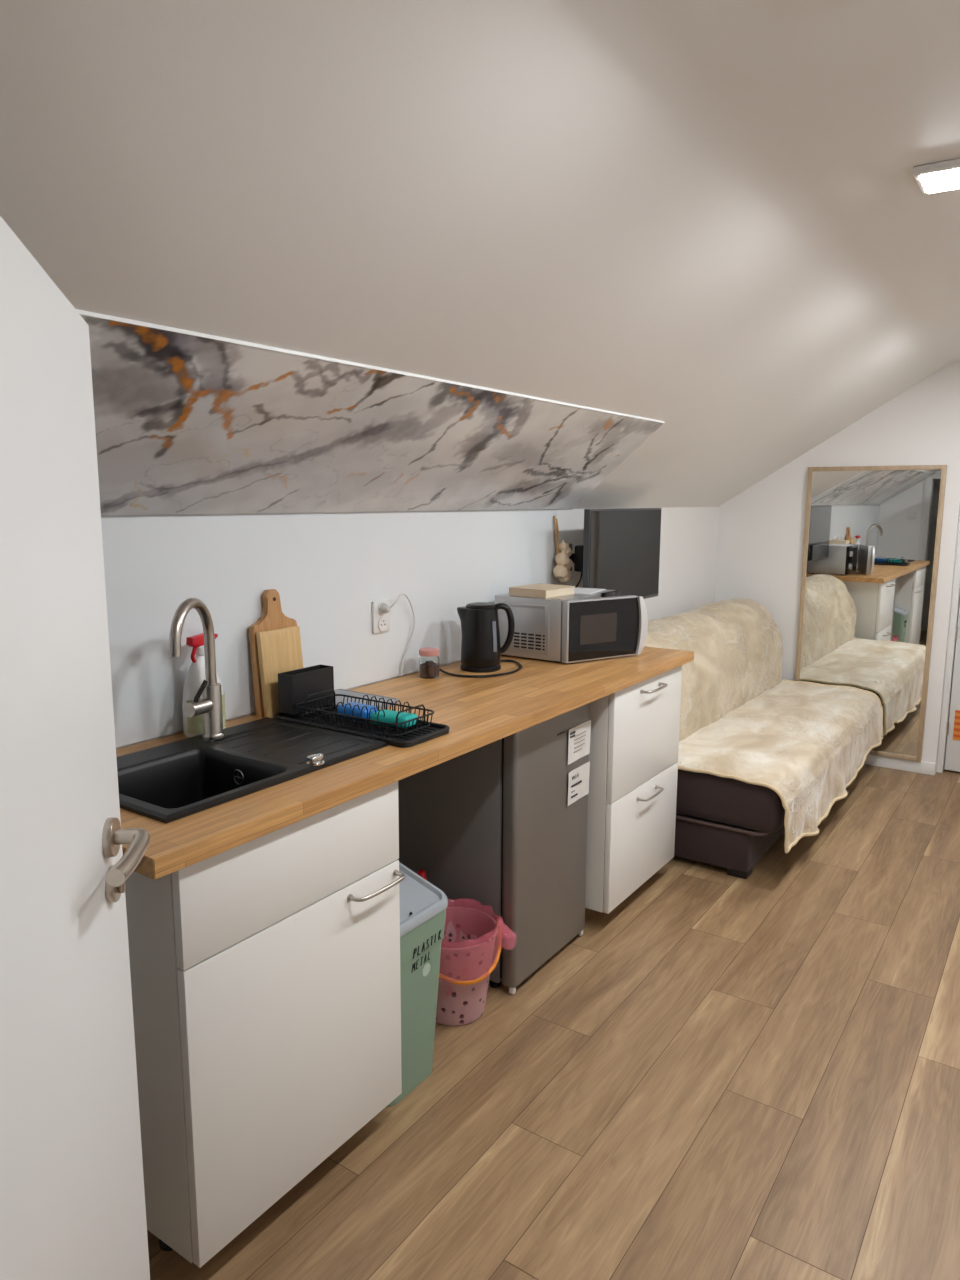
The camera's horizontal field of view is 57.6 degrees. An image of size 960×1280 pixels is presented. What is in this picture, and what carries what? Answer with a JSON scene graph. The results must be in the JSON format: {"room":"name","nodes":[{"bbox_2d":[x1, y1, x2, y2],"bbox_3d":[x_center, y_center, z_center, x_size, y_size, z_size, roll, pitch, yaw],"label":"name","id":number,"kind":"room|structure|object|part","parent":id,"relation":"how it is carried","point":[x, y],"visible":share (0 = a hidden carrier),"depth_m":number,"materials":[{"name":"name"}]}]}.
{"room":"studio apartment","nodes":[
{"label":"studio apartment","id":0,"kind":"room"},
{"bbox_2d":[101,507,718,748],"bbox_3d":[-0.244,0.310,3.108,0.120,1.524,6.550,6,11,34],"label":"wall","id":1,"kind":"structure","parent":0,"point":[688,538],"depth_m":4.86,"materials":[{"name":"paint"}]},
{"bbox_2d":[101,510,556,747],"bbox_3d":[-0.574,-0.077,2.440,0.006,0.539,3.180,6,11,34],"label":"backsplash","id":2,"kind":"structure","parent":1,"relation":"attached to","point":[327,571],"depth_m":2.52,"materials":[{"name":"white paint"}]},
{"bbox_2d":[372,599,389,633],"bbox_3d":[-0.315,-0.075,2.802,0.018,0.104,0.078,6,11,34],"label":"wall socket","id":3,"kind":"object","parent":2,"relation":"attached to","point":[380,621],"visible":0.95,"depth_m":2.79,"materials":[{"name":"white plastic"}]},
{"bbox_2d":[378,602,384,614],"bbox_3d":[-0.313,-0.102,2.796,0.004,0.041,0.041,6,11,34],"label":"outlet","id":4,"kind":"object","parent":3,"relation":"attached to","point":[379,603],"depth_m":2.79,"materials":[{"name":"white plastic"}]},
{"bbox_2d":[378,618,386,630],"bbox_3d":[-0.314,-0.050,2.805,0.004,0.041,0.041,6,11,34],"label":"outlet","id":5,"kind":"object","parent":3,"relation":"attached to","point":[382,622],"depth_m":2.80,"materials":[{"name":"white plastic"}]},
{"bbox_2d":[553,515,572,582],"bbox_3d":[0.350,-0.383,3.682,0.083,0.282,0.125,6,11,34],"label":"garlic braid","id":6,"kind":"object","parent":2,"relation":"hanging from","point":[561,571],"visible":1,"depth_m":3.67,"materials":[{"name":"food"}]},
{"bbox_3d":[0.339,-0.295,3.666,0.068,0.078,0.063,6,11,34],"label":"garlic bulb","id":7,"kind":"part","parent":6,"relation":"part of","materials":[{"name":"beige food"}]},
{"bbox_3d":[0.346,-0.347,3.668,0.059,0.073,0.061,-2,9,-14],"label":"garlic bulb","id":8,"kind":"part","parent":6,"relation":"part of","materials":[{"name":"beige food"}]},
{"bbox_3d":[0.353,-0.399,3.687,0.042,0.052,0.045,6,11,34],"label":"garlic bulb","id":9,"kind":"part","parent":6,"relation":"part of","materials":[{"name":"beige food"}]},
{"bbox_3d":[0.364,-0.380,3.708,0.050,0.063,0.053,6,11,34],"label":"garlic bulb","id":10,"kind":"part","parent":6,"relation":"part of","materials":[{"name":"beige food"}]},
{"bbox_3d":[0.363,-0.283,3.722,0.060,0.071,0.060,6,11,34],"label":"garlic bulb","id":11,"kind":"part","parent":6,"relation":"part of","materials":[{"name":"beige food"}]},
{"bbox_3d":[0.367,-0.330,3.720,0.057,0.066,0.057,6,11,34],"label":"garlic bulb","id":12,"kind":"part","parent":6,"relation":"part of","materials":[{"name":"beige food"}]},
{"bbox_2d":[569,508,660,598],"bbox_3d":[0.569,-0.320,3.918,0.201,0.539,0.733,6,11,34],"label":"television","id":13,"kind":"object","parent":1,"relation":"attached to","point":[620,549],"visible":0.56,"depth_m":3.80,"materials":[{"name":"black plastic"}]},
{"bbox_3d":[0.493,-0.365,3.839,0.311,0.150,0.124,-9,13,-44],"label":"wall arm","id":14,"kind":"part","parent":13,"relation":"part of","materials":[{"name":"black plastic"}]},
{"bbox_2d":[0,0,959,508],"bbox_3d":[0.938,-0.705,2.130,2.970,0.949,6.550,6,11,34],"label":"ceiling","id":15,"kind":"structure","parent":0,"point":[710,220],"depth_m":1.51,"materials":[{"name":"paint"}]},
{"bbox_2d":[76,309,664,515],"bbox_3d":[-0.319,-0.494,2.277,0.522,0.330,3.308,6,11,34],"label":"marble panel","id":16,"kind":"object","parent":15,"relation":"attached to","point":[187,422],"visible":0.88,"depth_m":2.10,"materials":[{"name":"white stone"}]},
{"bbox_2d":[913,158,959,194],"bbox_3d":[1.042,-1.018,1.909,0.152,0.020,0.152,6,11,34],"label":"recessed light","id":17,"kind":"object","parent":15,"relation":"in","point":[942,176],"visible":1,"depth_m":1.89,"materials":[{"name":"white plastic"}]},
{"bbox_2d":[920,169,959,193],"bbox_3d":[1.042,-1.009,1.911,0.126,0.002,0.126,6,11,34],"label":"diffuser","id":18,"kind":"object","parent":17,"relation":"attached to","point":[931,180],"depth_m":1.91,"materials":[{"name":"white plastic"}]},
{"bbox_2d":[147,764,959,1279],"bbox_3d":[1.083,1.183,2.329,3.200,0.060,6.450,6,11,34],"label":"floor","id":19,"kind":"structure","parent":0,"point":[724,1076],"depth_m":2.19,"materials":[{"name":"brown wood"}]},
{"bbox_2d":[125,781,404,1267],"bbox_3d":[-0.578,0.758,1.967,0.622,0.879,0.596,6,11,34],"label":"base cabinet","id":20,"kind":"object","parent":19,"relation":"on","point":[265,970],"visible":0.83,"depth_m":1.71,"materials":[{"name":"white wood"}]},
{"bbox_3d":[-0.632,1.193,1.781,0.060,0.080,0.060,6,11,34],"label":"leg","id":21,"kind":"part","parent":20,"relation":"part of","materials":[{"name":"black plastic"}]},
{"bbox_3d":[-0.362,0.447,1.768,0.020,0.196,0.593,6,11,34],"label":"panel","id":22,"kind":"part","parent":20,"relation":"part of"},
{"bbox_3d":[-0.364,0.842,1.832,0.020,0.597,0.593,6,11,34],"label":"door","id":23,"kind":"part","parent":20,"relation":"part of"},
{"bbox_3d":[-0.223,0.548,1.938,0.042,0.015,0.168,6,11,34],"label":"handle","id":24,"kind":"part","parent":20,"relation":"part of","materials":[{"name":"metal"}]},
{"bbox_2d":[116,646,693,879],"bbox_3d":[-0.106,0.192,2.610,0.626,0.036,2.446,6,11,34],"label":"countertop","id":25,"kind":"structure","parent":20,"relation":"on","point":[478,712],"depth_m":2.19,"materials":[{"name":"brown wood"}]},
{"bbox_2d":[169,598,224,739],"bbox_3d":[-0.670,0.076,2.020,0.066,0.352,0.227,2,9,10],"label":"faucet","id":26,"kind":"object","parent":25,"relation":"on","point":[210,705],"visible":1,"depth_m":2.08,"materials":[{"name":"metal"}]},
{"bbox_3d":[-0.658,0.014,2.001,0.025,0.224,0.213,1,9,5],"label":"spout","id":27,"kind":"part","parent":26,"relation":"part of","materials":[{"name":"metal"}]},
{"bbox_3d":[-0.665,0.129,2.074,0.013,0.067,0.044,8,12,40],"label":"lever","id":28,"kind":"part","parent":26,"relation":"part of","materials":[{"name":"metal"}]},
{"bbox_2d":[182,633,225,736],"bbox_3d":[-0.696,0.110,2.191,0.082,0.253,0.113,6,11,34],"label":"spray bottle","id":29,"kind":"object","parent":25,"relation":"on","point":[192,726],"visible":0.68,"depth_m":2.16,"materials":[{"name":"white plastic"}]},
{"bbox_2d":[116,717,387,822],"bbox_3d":[-0.570,0.342,1.976,0.425,0.196,0.623,6,11,34],"label":"sink","id":30,"kind":"object","parent":25,"relation":"in","point":[169,782],"visible":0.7,"depth_m":1.99,"materials":[{"name":"black stone"}]},
{"bbox_3d":[-0.363,0.262,1.924,0.040,0.020,0.040,6,11,34],"label":"drain knob","id":31,"kind":"part","parent":30,"relation":"part of","materials":[{"name":"silver metal"}]},
{"bbox_2d":[249,589,296,717],"bbox_3d":[-0.567,0.031,2.417,0.048,0.342,0.162,6,11,34],"label":"cutting board","id":32,"kind":"object","parent":25,"relation":"on","point":[272,617],"visible":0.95,"depth_m":2.38,"materials":[{"name":"brown wood"}]},
{"bbox_2d":[256,626,302,717],"bbox_3d":[-0.544,0.087,2.400,0.039,0.236,0.146,6,11,34],"label":"cutting board","id":33,"kind":"object","parent":25,"relation":"on","point":[279,650],"visible":0.57,"depth_m":2.37,"materials":[{"name":"brown wood"}]},
{"bbox_2d":[273,664,449,747],"bbox_3d":[-0.315,0.162,2.273,0.472,0.128,0.191,6,11,34],"label":"dish rack","id":34,"kind":"object","parent":25,"relation":"on","point":[306,696],"visible":0.88,"depth_m":2.29,"materials":[{"name":"black metal"}]},
{"bbox_2d":[337,702,376,720],"bbox_3d":[-0.322,0.187,2.280,0.100,0.034,0.062,6,11,34],"label":"sponge","id":35,"kind":"object","parent":34,"relation":"in","point":[340,709],"visible":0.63,"depth_m":2.26,"materials":[{"name":"blue plastic"}]},
{"bbox_2d":[273,704,449,747],"bbox_3d":[-0.316,0.217,2.282,0.472,0.016,0.191,6,11,34],"label":"tray","id":36,"kind":"object","parent":34,"relation":"on","point":[419,733],"depth_m":2.22,"materials":[{"name":"black plastic"}]},
{"bbox_2d":[295,689,434,737],"bbox_3d":[-0.301,0.187,2.268,0.358,0.066,0.171,6,11,34],"label":"basket","id":37,"kind":"object","parent":34,"relation":"on","point":[306,700],"depth_m":2.25,"materials":[{"name":"black metal"}]},
{"bbox_2d":[334,689,397,708],"bbox_3d":[-0.376,0.176,2.542,0.244,0.014,0.158,6,11,34],"label":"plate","id":38,"kind":"object","parent":34,"relation":"in","point":[337,691],"visible":0.46,"depth_m":2.55,"materials":[{"name":"white ceramic"}]},
{"bbox_2d":[370,709,416,727],"bbox_3d":[-0.219,0.200,2.215,0.115,0.030,0.060,5,10,27],"label":"sponge","id":39,"kind":"object","parent":34,"relation":"in","point":[390,716],"visible":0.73,"depth_m":2.19,"materials":[{"name":"teal plastic"}]},
{"bbox_2d":[380,593,414,675],"bbox_3d":[-0.257,-0.014,2.861,0.043,0.283,0.179,6,11,30],"label":"power cable","id":40,"kind":"object","parent":25,"relation":"on","point":[384,608],"visible":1,"depth_m":2.82,"materials":[{"name":"white plastic"}]},
{"bbox_2d":[419,648,439,678],"bbox_3d":[-0.170,0.077,2.913,0.069,0.094,0.069,6,11,34],"label":"jar","id":41,"kind":"object","parent":25,"relation":"on","point":[429,660],"visible":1,"depth_m":2.89,"materials":[{"name":"clear glass"}]},
{"bbox_3d":[-0.169,0.040,2.907,0.068,0.020,0.068,6,11,34],"label":"lid","id":42,"kind":"part","parent":41,"relation":"part of","materials":[{"name":"pink plastic"}]},
{"bbox_2d":[440,602,521,677],"bbox_3d":[0.015,-0.009,3.008,0.361,0.234,0.219,-6,11,-34],"label":"kettle","id":43,"kind":"object","parent":25,"relation":"on","point":[481,652],"visible":0.94,"depth_m":2.99,"materials":[{"name":"black plastic"}]},
{"bbox_3d":[0.003,-0.121,3.025,0.106,0.018,0.106,6,11,34],"label":"lid","id":44,"kind":"part","parent":43,"relation":"part of","materials":[{"name":"black plastic"}]},
{"bbox_3d":[0.034,0.095,3.033,0.336,0.019,0.202,-8,12,-42],"label":"cord","id":45,"kind":"part","parent":43,"relation":"part of","materials":[{"name":"black plastic"}]},
{"bbox_3d":[0.083,-0.039,3.038,0.075,0.180,0.023,0,9,0],"label":"handle","id":46,"kind":"part","parent":43,"relation":"part of","materials":[{"name":"black plastic"}]},
{"bbox_2d":[495,590,647,662],"bbox_3d":[0.375,-0.061,3.348,0.475,0.231,0.458,6,11,34],"label":"microwave","id":47,"kind":"object","parent":25,"relation":"on","point":[604,624],"visible":0.95,"depth_m":3.21,"materials":[{"name":"silver metal"}]},
{"bbox_2d":[509,583,574,598],"bbox_3d":[0.236,-0.186,3.296,0.166,0.032,0.200,7,12,38],"label":"book","id":48,"kind":"object","parent":47,"relation":"on","point":[544,591],"visible":1,"depth_m":3.24,"materials":[{"name":"beige paper"}]},
{"bbox_2d":[574,587,605,594],"bbox_3d":[0.394,-0.194,3.439,0.150,0.004,0.200,5,10,25],"label":"leaflet","id":49,"kind":"object","parent":47,"relation":"on","point":[588,591],"visible":0.52,"depth_m":3.43,"materials":[{"name":"paper"}]},
{"bbox_3d":[0.450,-0.043,3.224,0.351,0.226,0.030,-6,11,-33],"label":"door","id":50,"kind":"part","parent":47,"relation":"part of","materials":[{"name":"black glass"}]},
{"bbox_3d":[0.460,-0.042,3.212,0.340,0.213,0.004,-6,11,-33],"label":"door glass","id":51,"kind":"part","parent":47,"relation":"part of","materials":[{"name":"black glass"}]},
{"bbox_3d":[0.514,-0.080,3.450,0.018,0.222,0.130,6,11,34],"label":"control panel","id":52,"kind":"part","parent":47,"relation":"part of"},
{"bbox_3d":[0.613,-0.056,3.303,0.050,0.222,0.014,-6,11,-33],"label":"door handle","id":53,"kind":"part","parent":47,"relation":"part of","materials":[{"name":"silver metal"}]},
{"bbox_2d":[386,862,447,1106],"bbox_3d":[-0.281,0.857,2.304,0.341,0.578,0.247,6,11,34],"label":"recycling bin","id":54,"kind":"object","parent":19,"relation":"on","point":[423,905],"visible":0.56,"depth_m":2.23,"materials":[{"name":"green plastic"}]},
{"bbox_3d":[-0.280,0.631,2.268,0.341,0.120,0.247,6,11,34],"label":"lid","id":55,"kind":"part","parent":54,"relation":"part of","materials":[{"name":"grey plastic"}]},
{"bbox_2d":[417,870,426,879],"bbox_3d":[-0.183,0.897,2.751,0.076,0.358,0.076,6,11,34],"label":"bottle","id":56,"kind":"object","parent":19,"relation":"on","point":[422,873],"visible":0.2,"depth_m":2.71,"materials":[{"name":"plastic"}]},
{"bbox_2d":[436,907,501,1025],"bbox_3d":[-0.076,0.973,2.582,0.264,0.260,0.276,6,11,34],"label":"bucket","id":57,"kind":"object","parent":19,"relation":"on","point":[468,942],"visible":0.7,"depth_m":2.51,"materials":[{"name":"pink plastic"}]},
{"bbox_3d":[-0.045,0.908,2.520,0.294,0.113,0.141,-5,11,-29],"label":"handle","id":58,"kind":"part","parent":57,"relation":"part of","materials":[{"name":"orange plastic"}]},
{"bbox_2d":[397,703,589,993],"bbox_3d":[0.030,0.621,2.933,0.505,0.848,0.473,6,11,34],"label":"fridge","id":59,"kind":"object","parent":19,"relation":"on","point":[492,826],"visible":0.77,"depth_m":2.71,"materials":[{"name":"grey metal"}]},
{"bbox_3d":[0.218,0.628,2.805,0.050,0.819,0.473,6,11,34],"label":"door","id":60,"kind":"part","parent":59,"relation":"part of","materials":[{"name":"grey metal"}]},
{"bbox_2d":[568,761,589,805],"bbox_3d":[0.329,0.475,2.891,0.006,0.112,0.156,6,11,32],"label":"note","id":61,"kind":"object","parent":59,"relation":"attached to","point":[578,783],"visible":1,"depth_m":2.89,"materials":[{"name":"paper"}]},
{"bbox_2d":[568,720,590,764],"bbox_3d":[0.328,0.335,2.866,0.007,0.116,0.161,6,11,32],"label":"note","id":62,"kind":"object","parent":59,"relation":"attached to","point":[579,736],"visible":1,"depth_m":2.87,"materials":[{"name":"paper"}]},
{"bbox_2d":[585,665,681,913],"bbox_3d":[0.394,0.535,3.372,0.622,0.879,0.601,6,11,34],"label":"base cabinet","id":63,"kind":"object","parent":19,"relation":"on","point":[634,736],"visible":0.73,"depth_m":3.10,"materials":[{"name":"white wood"}]},
{"bbox_3d":[0.608,0.718,3.253,0.020,0.397,0.598,6,11,34],"label":"drawer","id":64,"kind":"part","parent":63,"relation":"part of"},
{"bbox_3d":[0.610,0.323,3.189,0.020,0.397,0.598,6,11,34],"label":"drawer","id":65,"kind":"part","parent":63,"relation":"part of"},
{"bbox_3d":[0.631,0.566,3.208,0.042,0.015,0.180,6,11,34],"label":"handle","id":66,"kind":"part","parent":63,"relation":"part of","materials":[{"name":"metal"}]},
{"bbox_3d":[0.633,0.174,3.145,0.042,0.015,0.180,6,11,34],"label":"handle","id":67,"kind":"part","parent":63,"relation":"part of","materials":[{"name":"metal"}]},
{"bbox_2d":[674,617,784,878],"bbox_3d":[1.326,0.360,4.362,0.885,0.917,1.893,6,11,34],"label":"bed","id":68,"kind":"object","parent":19,"relation":"on","point":[728,823],"visible":0.2,"depth_m":3.52,"materials":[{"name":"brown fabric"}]},
{"bbox_2d":[644,598,782,740],"bbox_3d":[1.116,0.101,4.466,0.383,0.507,1.914,6,11,34],"label":"blanket","id":69,"kind":"object","parent":68,"relation":"on","point":[738,655],"visible":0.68,"depth_m":4.37,"materials":[{"name":"beige fabric"}]},
{"bbox_3d":[1.334,0.500,4.379,0.865,0.220,1.890,6,11,34],"label":"seat","id":70,"kind":"part","parent":68,"relation":"part of","materials":[{"name":"brown fabric"}]},
{"bbox_2d":[678,679,882,852],"bbox_3d":[1.502,0.553,4.268,0.592,0.351,1.933,6,11,34],"label":"blanket","id":71,"kind":"object","parent":68,"relation":"on","point":[805,742],"visible":1,"depth_m":3.98,"materials":[{"name":"beige fabric"}]},
{"bbox_2d":[714,362,959,773],"bbox_3d":[2.652,-0.345,4.715,2.750,2.329,0.200,6,11,34],"label":"wall","id":72,"kind":"structure","parent":0,"point":[760,535],"depth_m":4.90,"materials":[{"name":"paint"}]},
{"bbox_2d":[795,465,946,761],"bbox_3d":[2.173,-0.157,4.933,0.705,1.622,0.032,6,11,34],"label":"mirror","id":73,"kind":"object","parent":72,"relation":"attached to","point":[871,546],"visible":0.79,"depth_m":4.88,"materials":[{"name":"clear mirror"}]},
{"bbox_2d":[864,754,934,774],"bbox_3d":[1.988,0.658,5.202,1.298,0.068,0.014,6,11,34],"label":"baseboard","id":74,"kind":"structure","parent":72,"relation":"attached to","point":[922,767],"depth_m":4.93,"materials":[{"name":"white wood"}]},
{"bbox_2d":[936,517,959,772],"bbox_3d":[2.934,-0.237,4.549,0.820,2.050,0.100,6,11,34],"label":"trim","id":75,"kind":"structure","parent":72,"relation":"attached to","point":[956,585],"depth_m":4.80,"materials":[{"name":"white wood"}]},
{"bbox_2d":[944,604,959,771],"bbox_3d":[2.933,-0.227,4.556,0.759,2.004,0.052,6,11,34],"label":"door","id":76,"kind":"structure","parent":72,"relation":"in","point":[952,758],"depth_m":4.85,"materials":[{"name":"metal"}]},
{"bbox_2d":[953,704,959,740],"bbox_3d":[2.714,0.466,4.798,0.188,0.202,0.003,6,11,34],"label":"poster","id":77,"kind":"object","parent":76,"relation":"attached to","point":[956,732],"visible":1,"depth_m":4.84,"materials":[{"name":"orange paper"}]},
{"bbox_3d":[-1.146,0.337,0.395,1.415,2.329,0.900,6,11,34],"label":"wall","id":78,"kind":"structure","parent":0,"visible":0},
{"bbox_2d":[0,216,149,1279],"bbox_3d":[-0.446,0.426,0.850,0.100,1.878,0.837,-1,9,-8],"label":"door","id":79,"kind":"structure","parent":78,"relation":"in","point":[72,1193],"depth_m":0.99,"materials":[{"name":"white wood"}]},
{"bbox_3d":[-0.465,0.274,1.130,0.060,0.052,0.158,-1,9,-8],"label":"handle","id":80,"kind":"part","parent":79,"relation":"part of","materials":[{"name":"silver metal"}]}
]}

